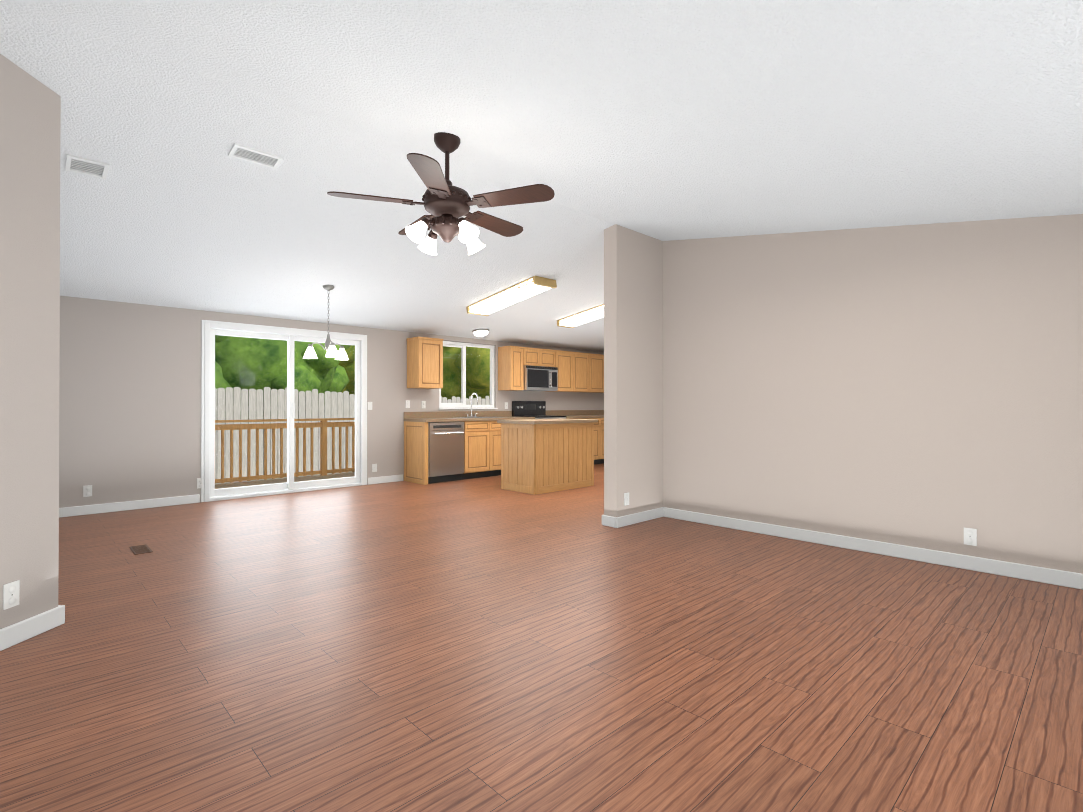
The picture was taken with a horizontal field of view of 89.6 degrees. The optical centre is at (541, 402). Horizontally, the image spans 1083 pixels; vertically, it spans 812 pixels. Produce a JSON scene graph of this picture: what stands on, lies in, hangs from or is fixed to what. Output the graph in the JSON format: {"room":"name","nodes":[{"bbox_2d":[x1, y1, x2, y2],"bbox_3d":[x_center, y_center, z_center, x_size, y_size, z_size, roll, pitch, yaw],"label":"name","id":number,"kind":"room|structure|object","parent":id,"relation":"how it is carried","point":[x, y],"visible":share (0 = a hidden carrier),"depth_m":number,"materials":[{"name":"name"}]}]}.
{"room":"living room","nodes":[
{"label":"living room","id":0,"kind":"room"},
{"bbox_2d":[0,54,60,628],"bbox_3d":[-2.698,-0.356,-0.304,0.150,2.950,6.200,0,0,3],"label":"wall","id":1,"kind":"structure","parent":0,"point":[30,118],"depth_m":2.63,"materials":[{"name":"paint"}]},
{"bbox_2d":[3,580,19,609],"bbox_3d":[-2.471,0.898,2.543,0.010,0.115,0.070,0,0,3],"label":"outlet","id":2,"kind":"object","parent":1,"relation":"attached to","point":[11,594],"visible":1,"depth_m":2.54,"materials":[{"name":"white plastic"}]},
{"bbox_2d":[0,605,64,650],"bbox_3d":[-2.613,1.072,-0.305,4.522,0.095,4.289,0,0,-44],"label":"baseboard","id":3,"kind":"structure","parent":1,"relation":"attached to","point":[23,630],"depth_m":2.62,"materials":[{"name":"white wood"}]},
{"bbox_2d":[59,296,603,507],"bbox_3d":[-2.466,-0.315,7.781,11.100,2.950,0.150,0,0,-44],"label":"wall","id":4,"kind":"structure","parent":0,"point":[129,401],"depth_m":5.98,"materials":[{"name":"paint"}]},
{"bbox_2d":[83,485,91,496],"bbox_3d":[-4.648,0.909,5.585,0.070,0.115,0.010,0,0,-44],"label":"electrical outlet","id":5,"kind":"object","parent":4,"relation":"attached to","point":[87,490],"visible":1,"depth_m":5.58,"materials":[{"name":"white plastic"}]},
{"bbox_2d":[59,494,199,517],"bbox_3d":[-5.124,1.099,5.127,3.300,0.095,0.018,0,0,-44],"label":"baseboard","id":6,"kind":"structure","parent":4,"relation":"attached to","point":[178,500],"depth_m":5.80,"materials":[{"name":"white wood"}]},
{"bbox_2d":[197,478,200,488],"bbox_3d":[-3.923,0.933,6.276,0.070,0.115,0.010,0,0,-44],"label":"electrical outlet","id":7,"kind":"object","parent":4,"relation":"attached to","point":[198,482],"visible":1,"depth_m":6.26,"materials":[{"name":"white plastic"}]},
{"bbox_2d":[201,320,366,501],"bbox_3d":[-3.227,0.104,7.019,2.020,2.105,0.140,0,0,-44],"label":"sliding door","id":8,"kind":"structure","parent":4,"relation":"in","point":[209,332],"depth_m":6.95,"materials":[{"name":"white plastic"}]},
{"bbox_2d":[368,402,371,409],"bbox_3d":[-2.422,0.051,7.706,0.070,0.115,0.015,0,0,-44],"label":"light switch","id":9,"kind":"object","parent":4,"relation":"attached to","point":[369,405],"visible":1,"depth_m":7.70,"materials":[{"name":"white plastic"}]},
{"bbox_2d":[372,464,376,471],"bbox_3d":[-2.372,0.933,7.752,0.070,0.115,0.010,0,0,-44],"label":"electrical outlet","id":10,"kind":"object","parent":4,"relation":"attached to","point":[374,467],"visible":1,"depth_m":7.75,"materials":[{"name":"white plastic"}]},
{"bbox_2d":[368,474,402,484],"bbox_3d":[-2.245,1.113,7.868,0.550,0.095,0.018,0,0,-44],"label":"baseboard","id":11,"kind":"structure","parent":4,"relation":"attached to","point":[394,478],"depth_m":7.85,"materials":[{"name":"white wood"}]},
{"bbox_2d":[406,400,409,407],"bbox_3d":[-1.989,0.029,8.117,0.070,0.115,0.015,0,0,-44],"label":"light switch","id":12,"kind":"object","parent":4,"relation":"attached to","point":[407,403],"visible":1,"depth_m":8.12,"materials":[{"name":"white plastic"}]},
{"bbox_2d":[421,401,425,407],"bbox_3d":[-1.796,0.037,8.305,0.070,0.115,0.010,0,0,-44],"label":"electrical outlet","id":13,"kind":"object","parent":4,"relation":"attached to","point":[423,404],"visible":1,"depth_m":8.30,"materials":[{"name":"white plastic"}]},
{"bbox_2d":[407,336,442,387],"bbox_3d":[-1.738,-0.578,8.135,0.420,0.740,0.333,0,0,-44],"label":"upper cabinet","id":14,"kind":"object","parent":4,"relation":"attached to","point":[424,354],"depth_m":8.00,"materials":[{"name":"brown wood"}]},
{"bbox_2d":[438,341,497,409],"bbox_3d":[-1.210,-0.426,8.921,1.160,1.085,0.130,0,0,-44],"label":"kitchen window","id":15,"kind":"structure","parent":4,"relation":"in","point":[448,405],"depth_m":8.90,"materials":[{"name":"white plastic"}]},
{"bbox_2d":[404,410,603,417],"bbox_3d":[-0.335,0.200,9.681,4.690,0.100,0.020,0,0,-44],"label":"backsplash","id":16,"kind":"structure","parent":4,"relation":"attached to","point":[439,414],"depth_m":8.87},
{"bbox_2d":[498,346,526,390],"bbox_3d":[-0.523,-0.572,9.291,0.295,0.740,0.333,0,0,-44],"label":"upper cabinet","id":17,"kind":"object","parent":4,"relation":"attached to","point":[511,359],"depth_m":9.18,"materials":[{"name":"brown wood"}]},
{"bbox_2d":[527,348,542,365],"bbox_3d":[-0.259,-0.786,9.544,0.424,0.310,0.333,0,0,-44],"label":"upper cabinet","id":18,"kind":"object","parent":4,"relation":"attached to","point":[534,355],"depth_m":9.46,"materials":[{"name":"brown wood"}]},
{"bbox_2d":[518,365,557,390],"bbox_3d":[-0.098,-0.415,9.616,0.750,0.420,0.442,0,0,-44],"label":"microwave","id":19,"kind":"object","parent":18,"relation":"attached to","point":[539,378],"visible":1,"depth_m":9.46,"materials":[{"name":"silver metal"}]},
{"bbox_2d":[543,349,554,366],"bbox_3d":[-0.016,-0.785,9.776,0.424,0.310,0.333,0,0,-44],"label":"upper cabinet","id":20,"kind":"object","parent":4,"relation":"attached to","point":[548,354],"depth_m":9.69,"materials":[{"name":"brown wood"}]},
{"bbox_2d":[544,350,574,391],"bbox_3d":[0.329,-0.568,10.103,0.518,0.740,0.333,0,0,-44],"label":"upper cabinet","id":21,"kind":"object","parent":4,"relation":"attached to","point":[564,360],"depth_m":9.99,"materials":[{"name":"brown wood"}]},
{"bbox_2d":[575,352,590,391],"bbox_3d":[0.640,-0.566,10.399,0.577,0.740,0.333,0,0,-44],"label":"upper cabinet","id":22,"kind":"object","parent":4,"relation":"attached to","point":[580,372],"depth_m":10.30,"materials":[{"name":"brown wood"}]},
{"bbox_2d":[591,354,603,391],"bbox_3d":[0.972,-0.565,10.715,0.577,0.740,0.333,0,0,-44],"label":"upper cabinet","id":23,"kind":"object","parent":4,"relation":"attached to","point":[597,360],"depth_m":10.60,"materials":[{"name":"brown wood"}]},
{"bbox_2d":[0,464,1082,811],"bbox_3d":[-1.050,1.199,3.494,14.950,0.120,8.300,0,0,-44],"label":"floor","id":24,"kind":"structure","parent":0,"point":[482,644],"depth_m":2.31,"materials":[{"name":"laminate"}]},
{"bbox_2d":[129,544,152,554],"bbox_3d":[-3.101,1.139,4.221,0.110,0.006,0.300,0,0,-44],"label":"floor vent","id":25,"kind":"object","parent":24,"relation":"in","point":[140,549],"visible":0.98,"depth_m":4.21,"materials":[{"name":"brown metal"}]},
{"bbox_2d":[428,421,463,483],"bbox_3d":[-1.545,0.725,8.089,0.602,0.874,0.636,0,0,-44],"label":"dishwasher","id":26,"kind":"object","parent":24,"relation":"on","point":[445,451],"visible":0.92,"depth_m":7.88,"materials":[{"name":"silver metal"}]},
{"bbox_2d":[462,422,495,479],"bbox_3d":[-1.153,0.724,8.505,0.527,0.880,0.593,0,0,-44],"label":"base cabinet","id":27,"kind":"object","parent":24,"relation":"on","point":[482,443],"depth_m":8.31,"materials":[{"name":"brown wood"}]},
{"bbox_2d":[404,418,523,425],"bbox_3d":[-1.074,0.294,8.567,2.085,0.100,0.615,0,0,-44],"label":"countertop","id":28,"kind":"structure","parent":27,"relation":"on","point":[407,421],"depth_m":8.06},
{"bbox_2d":[465,393,477,416],"bbox_3d":[-1.084,0.047,8.793,0.247,0.395,0.206,0,0,-44],"label":"kitchen faucet","id":29,"kind":"object","parent":28,"relation":"on","point":[471,414],"visible":1,"depth_m":8.83,"materials":[{"name":"silver metal"}]},
{"bbox_2d":[496,422,500,475],"bbox_3d":[-0.835,0.725,8.807,0.587,0.880,0.593,0,0,-44],"label":"base cabinet","id":30,"kind":"object","parent":24,"relation":"on","point":[498,425],"depth_m":8.56,"materials":[{"name":"brown wood"}]},
{"bbox_2d":[512,401,565,418],"bbox_3d":[-0.018,0.574,9.527,0.756,1.190,0.658,0,0,-44],"label":"range","id":31,"kind":"object","parent":24,"relation":"on","point":[536,409],"visible":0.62,"depth_m":9.63,"materials":[{"name":"black metal"}]},
{"bbox_2d":[497,418,597,494],"bbox_3d":[0.094,0.699,7.451,1.200,0.920,0.750,0,0,-44],"label":"kitchen island","id":32,"kind":"object","parent":24,"relation":"on","point":[540,456],"visible":1,"depth_m":7.12,"materials":[{"name":"brown wood"}]},
{"bbox_2d":[588,418,603,464],"bbox_3d":[0.730,0.733,10.297,0.577,0.880,0.593,0,0,-44],"label":"base cabinet","id":33,"kind":"object","parent":24,"relation":"on","point":[598,426],"depth_m":10.23,"materials":[{"name":"brown wood"}]},
{"bbox_2d":[546,414,603,417],"bbox_3d":[0.904,0.274,10.450,1.835,0.040,0.615,0,0,-44],"label":"countertop","id":34,"kind":"structure","parent":33,"relation":"on","point":[567,415],"depth_m":10.29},
{"bbox_2d":[0,0,1082,351],"bbox_3d":[-1.050,-1.436,3.508,14.950,0.910,8.300,0,0,-44],"label":"ceiling","id":35,"kind":"structure","parent":0,"point":[666,120],"depth_m":2.89,"materials":[{"name":"white paint"}]},
{"bbox_2d":[65,154,109,178],"bbox_3d":[-2.829,-1.464,3.396,0.200,0.039,0.200,0,0,-44],"label":"ceiling vent","id":36,"kind":"object","parent":35,"relation":"in","point":[85,166],"visible":0.98,"depth_m":3.39,"materials":[{"name":"white metal"}]},
{"bbox_2d":[228,143,282,168],"bbox_3d":[-1.808,-1.555,3.454,0.280,0.032,0.150,0,0,-44],"label":"ceiling vent","id":37,"kind":"object","parent":35,"relation":"in","point":[253,155],"visible":0.98,"depth_m":3.45,"materials":[{"name":"white metal"}]},
{"bbox_2d":[303,285,348,359],"bbox_3d":[-2.274,-0.876,5.895,0.472,0.800,0.455,0,0,-44],"label":"chandelier","id":38,"kind":"object","parent":35,"relation":"hanging from","point":[331,350],"visible":1,"depth_m":5.87,"materials":[{"name":"white glass"}]},
{"bbox_2d":[327,132,554,254],"bbox_3d":[-0.559,-1.249,3.274,1.259,0.685,1.258,0,0,-44],"label":"ceiling fan","id":39,"kind":"object","parent":35,"relation":"hanging from","point":[446,204],"visible":1,"depth_m":3.13,"materials":[{"name":"brown wood"}]},
{"bbox_2d":[472,329,488,336],"bbox_3d":[-0.945,-1.077,8.485,0.260,0.110,0.260,0,0,-44],"label":"dome ceiling light","id":40,"kind":"object","parent":35,"relation":"attached to","point":[480,332],"visible":1,"depth_m":8.40,"materials":[{"name":"white glass"}]},
{"bbox_2d":[466,276,556,315],"bbox_3d":[-0.403,-1.299,6.779,0.340,0.271,1.339,0,0,-44],"label":"fluorescent ceiling light","id":41,"kind":"object","parent":35,"relation":"attached to","point":[522,290],"visible":1,"depth_m":6.63,"materials":[{"name":"white plastic"}]},
{"bbox_2d":[557,304,603,327],"bbox_3d":[0.814,-1.293,7.938,0.340,0.271,1.339,0,0,-44],"label":"fluorescent ceiling light","id":42,"kind":"object","parent":35,"relation":"attached to","point":[585,316],"visible":0.54,"depth_m":8.04,"materials":[{"name":"white plastic"}]},
{"bbox_2d":[604,224,662,516],"bbox_3d":[2.515,-0.320,6.834,5.190,2.950,0.150,0,0,-44],"label":"wall","id":43,"kind":"structure","parent":0,"point":[633,363],"depth_m":5.16,"materials":[{"name":"paint"}]},
{"bbox_2d":[602,515,611,525],"bbox_3d":[2.398,1.108,6.828,5.058,0.095,0.022,0,0,-44],"label":"baseboard","id":44,"kind":"structure","parent":43,"relation":"attached to","point":[606,520],"depth_m":5.05,"materials":[{"name":"white wood"}]},
{"bbox_2d":[624,492,628,505],"bbox_3d":[0.796,0.901,5.080,0.070,0.115,0.010,0,0,-44],"label":"electrical outlet","id":45,"kind":"object","parent":43,"relation":"attached to","point":[626,498],"visible":1,"depth_m":5.07,"materials":[{"name":"white plastic"}]},
{"bbox_2d":[612,507,663,527],"bbox_3d":[0.942,1.100,5.213,0.720,0.095,0.026,0,0,-44],"label":"baseboard","id":46,"kind":"structure","parent":43,"relation":"attached to","point":[617,522],"depth_m":5.17,"materials":[{"name":"white wood"}]},
{"bbox_2d":[663,214,1082,573],"bbox_3d":[2.667,-0.333,4.093,0.150,2.950,4.030,0,0,-44],"label":"wall","id":47,"kind":"structure","parent":0,"point":[920,386],"depth_m":4.07,"materials":[{"name":"paint"}]},
{"bbox_2d":[664,507,1082,589],"bbox_3d":[2.555,1.094,4.082,0.018,0.095,3.880,0,0,-44],"label":"baseboard","id":48,"kind":"structure","parent":47,"relation":"attached to","point":[997,567],"depth_m":4.00,"materials":[{"name":"white wood"}]},
{"bbox_2d":[964,527,976,545],"bbox_3d":[2.915,0.915,3.709,0.010,0.115,0.070,0,0,-44],"label":"outlet","id":49,"kind":"object","parent":47,"relation":"attached to","point":[970,536],"visible":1,"depth_m":3.70,"materials":[{"name":"white plastic"}]},
{"label":"outside","id":50,"kind":"structure","parent":0,"visible":0},
{"bbox_2d":[215,429,351,484],"bbox_3d":[-12.838,1.824,20.407,70.000,0.300,32.440,0,0,-44],"label":"ground","id":51,"kind":"structure","parent":50,"point":[277,471],"depth_m":12.15,"materials":[{"name":"brown wood"}]},
{"bbox_2d":[215,335,350,422],"bbox_3d":[-7.201,-0.902,14.018,4.570,5.086,4.452,0,0,-44],"label":"tree","id":52,"kind":"object","parent":51,"relation":"on","point":[266,362],"depth_m":12.35,"materials":[{"name":"green plant"}]},
{"bbox_2d":[215,472,354,488],"bbox_3d":[-3.817,1.462,8.321,6.000,0.298,2.490,0,0,-44],"label":"deck","id":53,"kind":"object","parent":51,"relation":"on","point":[284,480],"depth_m":9.18,"materials":[{"name":"brown wood"}]},
{"bbox_2d":[215,418,354,483],"bbox_3d":[-4.634,0.802,9.183,5.900,1.026,0.140,0,0,-44],"label":"deck railing","id":54,"kind":"object","parent":53,"relation":"on","point":[323,444],"depth_m":9.29,"materials":[{"name":"brown wood"}]},
{"bbox_2d":[339,345,354,394],"bbox_3d":[-8.333,-1.455,20.742,5.955,6.260,6.269,0,0,-44],"label":"tree","id":55,"kind":"object","parent":51,"relation":"on","point":[349,366],"depth_m":19.49,"materials":[{"name":"green plant"}]},
{"bbox_2d":[215,387,489,478],"bbox_3d":[-5.304,0.624,12.526,22.038,2.001,0.154,0,0,-44],"label":"fence","id":56,"kind":"object","parent":51,"relation":"on","point":[228,400],"depth_m":11.97,"materials":[{"name":"white wood"}]},
{"bbox_2d":[441,346,489,399],"bbox_3d":[-2.273,-0.859,17.894,4.634,5.038,4.940,0,0,-44],"label":"tree","id":57,"kind":"object","parent":51,"relation":"on","point":[451,366],"depth_m":16.26,"materials":[{"name":"green plant"}]}
]}

